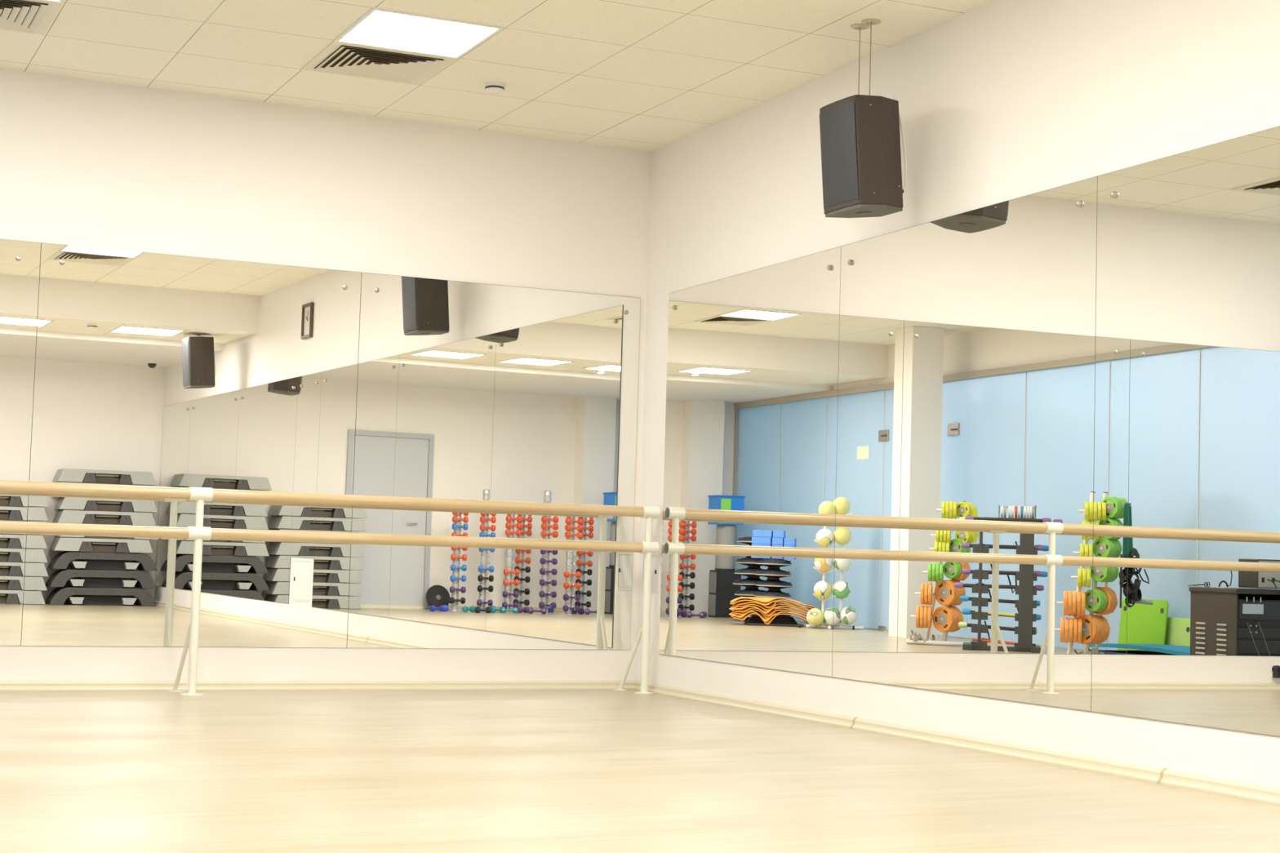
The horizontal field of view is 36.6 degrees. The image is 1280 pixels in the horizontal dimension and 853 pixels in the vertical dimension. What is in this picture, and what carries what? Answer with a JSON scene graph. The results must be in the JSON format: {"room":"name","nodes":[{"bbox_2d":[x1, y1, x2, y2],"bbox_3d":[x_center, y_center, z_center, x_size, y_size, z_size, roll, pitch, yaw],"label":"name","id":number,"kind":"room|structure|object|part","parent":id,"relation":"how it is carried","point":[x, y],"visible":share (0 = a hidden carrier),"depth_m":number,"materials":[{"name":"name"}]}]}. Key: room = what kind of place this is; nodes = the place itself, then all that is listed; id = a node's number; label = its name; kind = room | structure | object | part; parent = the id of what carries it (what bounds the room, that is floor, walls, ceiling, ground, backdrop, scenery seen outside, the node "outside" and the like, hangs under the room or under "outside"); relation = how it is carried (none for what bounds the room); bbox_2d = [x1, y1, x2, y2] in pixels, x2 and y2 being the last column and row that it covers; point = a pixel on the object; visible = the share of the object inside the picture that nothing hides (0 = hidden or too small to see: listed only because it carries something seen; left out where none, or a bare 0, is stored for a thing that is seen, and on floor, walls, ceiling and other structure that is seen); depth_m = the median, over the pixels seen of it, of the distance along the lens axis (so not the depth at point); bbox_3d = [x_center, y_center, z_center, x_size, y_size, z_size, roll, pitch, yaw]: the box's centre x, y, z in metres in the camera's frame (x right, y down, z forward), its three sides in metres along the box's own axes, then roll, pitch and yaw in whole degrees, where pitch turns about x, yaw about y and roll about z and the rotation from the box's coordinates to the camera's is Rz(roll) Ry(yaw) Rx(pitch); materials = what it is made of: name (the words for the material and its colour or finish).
{"room":"dance studio","nodes":[
{"label":"dance studio","id":0,"kind":"room"},
{"bbox_2d":[0,68,650,680],"bbox_3d":[-2.788,-0.264,9.724,6.450,3.150,0.150,3,-4,-25],"label":"wall","id":1,"kind":"structure","parent":0,"point":[84,162],"depth_m":10.18,"materials":[{"name":"paint"}]},
{"bbox_2d":[0,239,40,645],"bbox_3d":[-3.730,0.036,9.171,1.631,1.986,0.009,3,-4,-25],"label":"wall mirror","id":2,"kind":"object","parent":1,"relation":"attached to","point":[19,280],"visible":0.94,"depth_m":9.49,"materials":[{"name":"clear glass"}]},
{"bbox_2d":[15,255,21,261],"bbox_3d":[-3.058,-0.827,9.529,0.026,0.026,0.013,3,-4,-25],"label":"screw","id":3,"kind":"object","parent":2,"relation":"attached to","point":[18,258],"visible":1,"depth_m":9.52,"materials":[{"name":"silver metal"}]},
{"bbox_2d":[21,242,361,648],"bbox_3d":[-2.250,0.126,9.869,1.643,1.986,0.009,3,-4,-25],"label":"wall mirror","id":4,"kind":"object","parent":1,"relation":"attached to","point":[152,369],"visible":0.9,"depth_m":9.85,"materials":[{"name":"clear glass"}]},
{"bbox_2d":[59,259,65,265],"bbox_3d":[-2.869,-0.815,9.618,0.026,0.026,0.013,3,-4,-25],"label":"screw","id":5,"kind":"object","parent":4,"relation":"attached to","point":[62,262],"visible":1,"depth_m":9.61,"materials":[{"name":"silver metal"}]},
{"bbox_2d":[342,284,347,289],"bbox_3d":[-1.558,-0.735,10.237,0.026,0.026,0.013,3,-4,-25],"label":"screw","id":6,"kind":"object","parent":4,"relation":"attached to","point":[344,286],"visible":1,"depth_m":10.23,"materials":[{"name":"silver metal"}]},
{"bbox_2d":[0,680,635,691],"bbox_3d":[-2.771,1.278,9.545,6.100,0.050,0.030,3,-4,-25],"label":"baseboard","id":7,"kind":"structure","parent":1,"relation":"attached to","point":[329,685],"depth_m":10.08,"materials":[{"name":"beige plastic"}]},
{"bbox_2d":[346,272,640,649],"bbox_3d":[-0.767,0.217,10.569,1.641,1.986,0.009,3,-4,-25],"label":"wall mirror","id":8,"kind":"object","parent":1,"relation":"attached to","point":[465,390],"visible":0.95,"depth_m":10.55,"materials":[{"name":"clear glass"}]},
{"bbox_2d":[0,0,993,151],"bbox_3d":[-0.931,-1.988,6.186,6.701,0.100,8.281,3,-4,-25],"label":"ceiling","id":9,"kind":"structure","parent":0,"point":[642,75],"depth_m":9.03,"materials":[{"name":"tile"}]},
{"bbox_2d":[0,0,62,35],"bbox_3d":[-2.883,-1.825,8.488,0.596,0.013,0.596,3,-4,-25],"label":"ceiling vent","id":10,"kind":"object","parent":9,"relation":"in","point":[28,16],"visible":1,"depth_m":8.55,"materials":[{"name":"beige metal"}]},
{"bbox_2d":[42,0,64,3],"bbox_3d":[-2.632,-1.859,7.944,0.600,0.008,0.600,3,-4,-25],"label":"recessed light","id":11,"kind":"object","parent":9,"relation":"in","point":[55,1],"visible":1,"depth_m":8.31,"materials":[{"name":"white plastic"}]},
{"bbox_2d":[301,40,457,85],"bbox_3d":[-1.248,-1.727,9.235,0.596,0.013,0.596,3,-4,-25],"label":"ceiling vent","id":12,"kind":"object","parent":9,"relation":"in","point":[338,58],"visible":1,"depth_m":9.22,"materials":[{"name":"beige metal"}]},
{"bbox_2d":[333,7,503,58],"bbox_3d":[-0.998,-1.760,8.691,0.600,0.008,0.600,3,-4,-25],"label":"recessed light","id":13,"kind":"object","parent":9,"relation":"in","point":[380,28],"visible":1,"depth_m":8.67,"materials":[{"name":"white plastic"}]},
{"bbox_2d":[484,81,505,93],"bbox_3d":[-0.719,-1.672,9.587,0.100,0.044,0.100,3,-4,-25],"label":"smoke detector","id":14,"kind":"object","parent":9,"relation":"attached to","point":[492,87],"visible":1,"depth_m":9.55,"materials":[{"name":"white plastic"}]},
{"bbox_2d":[819,18,906,217],"bbox_3d":[0.976,-1.319,8.316,0.332,0.830,0.312,3,-4,-25],"label":"loudspeaker","id":15,"kind":"object","parent":9,"relation":"hanging from","point":[860,138],"visible":1,"depth_m":8.19,"materials":[{"name":"paint"}]},
{"bbox_2d":[819,101,858,208],"bbox_3d":[0.841,-1.152,8.242,0.012,0.412,0.284,-1,-2,-25],"label":"grille","id":16,"kind":"object","parent":15,"relation":"attached to","point":[838,120],"depth_m":8.21,"materials":[{"name":"metal"}]},
{"bbox_2d":[855,211,871,214],"bbox_3d":[0.957,-0.913,8.284,0.070,0.005,0.070,-1,-2,-25],"label":"socket","id":17,"kind":"object","parent":15,"relation":"attached to","point":[856,212],"depth_m":8.27,"materials":[{"name":"grey plastic"}]},
{"bbox_3d":[0.968,-0.920,8.290,0.258,0.012,0.295,-1,-2,-25],"label":"plate","id":18,"kind":"part","parent":15,"relation":"part of","materials":[{"name":"paint"}]},
{"bbox_2d":[0,689,1279,852],"bbox_3d":[-0.149,1.059,4.252,6.400,0.100,11.950,3,-4,-25],"label":"floor","id":19,"kind":"structure","parent":0,"point":[421,771],"depth_m":6.13,"materials":[{"name":"laminate"}]},
{"bbox_2d":[0,480,660,695],"bbox_3d":[-2.608,0.792,9.453,5.861,1.020,0.340,3,-4,-25],"label":"ballet barre","id":20,"kind":"object","parent":19,"relation":"on","point":[198,533],"visible":1,"depth_m":9.76,"materials":[{"name":"brown wood"}]},
{"bbox_3d":[-2.197,1.312,9.491,0.110,0.008,0.110,3,-4,-25],"label":"plate","id":21,"kind":"part","parent":20,"relation":"part of","materials":[{"name":"white metal"}]},
{"bbox_3d":[-2.184,0.835,9.525,0.043,0.965,0.043,3,-4,-25],"label":"post","id":22,"kind":"part","parent":20,"relation":"part of","materials":[{"name":"white metal"}]},
{"bbox_3d":[-2.592,0.502,9.349,5.770,0.057,0.057,3,-4,-25],"label":"rail","id":23,"kind":"part","parent":20,"relation":"part of","materials":[{"name":"brown wood"}]},
{"bbox_3d":[-2.587,0.308,9.363,5.770,0.057,0.057,3,-4,-25],"label":"rail","id":24,"kind":"part","parent":20,"relation":"part of","materials":[{"name":"brown wood"}]},
{"bbox_3d":[0.024,1.448,10.539,0.110,0.008,0.110,3,-4,-25],"label":"plate","id":25,"kind":"part","parent":20,"relation":"part of","materials":[{"name":"white metal"}]},
{"bbox_3d":[0.037,0.970,10.572,0.043,0.965,0.043,3,-4,-25],"label":"post","id":26,"kind":"part","parent":20,"relation":"part of","materials":[{"name":"white metal"}]},
{"bbox_2d":[635,0,1279,787],"bbox_3d":[2.520,-0.407,5.520,0.150,3.150,12.200,3,-4,-24],"label":"wall","id":27,"kind":"structure","parent":0,"point":[999,100],"depth_m":7.97,"materials":[{"name":"paint"}]},
{"bbox_2d":[641,553,659,591],"bbox_3d":[0.056,0.810,10.749,0.012,0.210,0.210,3,-4,-24],"label":"access hatch","id":28,"kind":"object","parent":27,"relation":"attached to","point":[655,559],"visible":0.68,"depth_m":10.70,"materials":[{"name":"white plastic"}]},
{"bbox_2d":[658,246,840,676],"bbox_3d":[0.518,0.204,9.782,0.006,1.986,1.906,3,-4,-24],"label":"wall mirror","id":29,"kind":"object","parent":27,"relation":"attached to","point":[750,472],"visible":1,"depth_m":9.67,"materials":[{"name":"clear glass"}]},
{"bbox_2d":[826,264,831,270],"bbox_3d":[0.884,-0.743,9.058,0.013,0.026,0.026,3,-4,-24],"label":"screw","id":30,"kind":"object","parent":29,"relation":"attached to","point":[828,267],"visible":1,"depth_m":9.05,"materials":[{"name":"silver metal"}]},
{"bbox_2d":[850,716,857,728],"bbox_3d":[0.953,1.318,8.619,0.032,0.052,0.013,3,-4,-25],"label":"clip","id":31,"kind":"object","parent":27,"relation":"attached to","point":[854,719],"visible":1,"depth_m":8.62,"materials":[{"name":"beige plastic"}]},
{"bbox_2d":[633,680,1279,804],"bbox_3d":[2.358,1.138,5.458,0.030,0.050,11.780,3,-4,-24],"label":"baseboard","id":32,"kind":"structure","parent":27,"relation":"attached to","point":[1246,790],"depth_m":7.56,"materials":[{"name":"beige plastic"}]},
{"bbox_2d":[831,175,1097,711],"bbox_3d":[1.293,0.104,8.037,0.006,1.986,1.914,3,-4,-24],"label":"wall mirror","id":33,"kind":"object","parent":27,"relation":"attached to","point":[964,517],"visible":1,"depth_m":7.89,"materials":[{"name":"clear glass"}]},
{"bbox_2d":[847,259,852,265],"bbox_3d":[0.962,-0.753,8.884,0.013,0.026,0.026,3,-4,-24],"label":"screw","id":34,"kind":"object","parent":33,"relation":"attached to","point":[850,261],"visible":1,"depth_m":8.88,"materials":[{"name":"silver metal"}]},
{"bbox_2d":[1075,200,1081,207],"bbox_3d":[1.656,-0.843,7.319,0.013,0.026,0.026,3,-4,-24],"label":"screw","id":35,"kind":"object","parent":33,"relation":"attached to","point":[1078,203],"visible":1,"depth_m":7.31,"materials":[{"name":"silver metal"}]},
{"bbox_2d":[1157,768,1167,783],"bbox_3d":[1.806,1.208,6.698,0.032,0.052,0.013,3,-4,-25],"label":"clip","id":36,"kind":"object","parent":27,"relation":"attached to","point":[1164,769],"visible":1,"depth_m":6.70,"materials":[{"name":"beige"}]},
{"bbox_2d":[1091,125,1279,736],"bbox_3d":[2.068,0.004,6.290,0.006,1.986,1.914,3,-4,-24],"label":"wall mirror","id":37,"kind":"object","parent":27,"relation":"attached to","point":[1186,595],"visible":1,"depth_m":6.68,"materials":[{"name":"clear glass"}]},
{"bbox_2d":[1110,191,1116,198],"bbox_3d":[1.742,-0.854,7.127,0.013,0.026,0.026,3,-4,-24],"label":"screw","id":38,"kind":"object","parent":37,"relation":"attached to","point":[1113,194],"visible":1,"depth_m":7.12,"materials":[{"name":"silver metal"}]}
]}

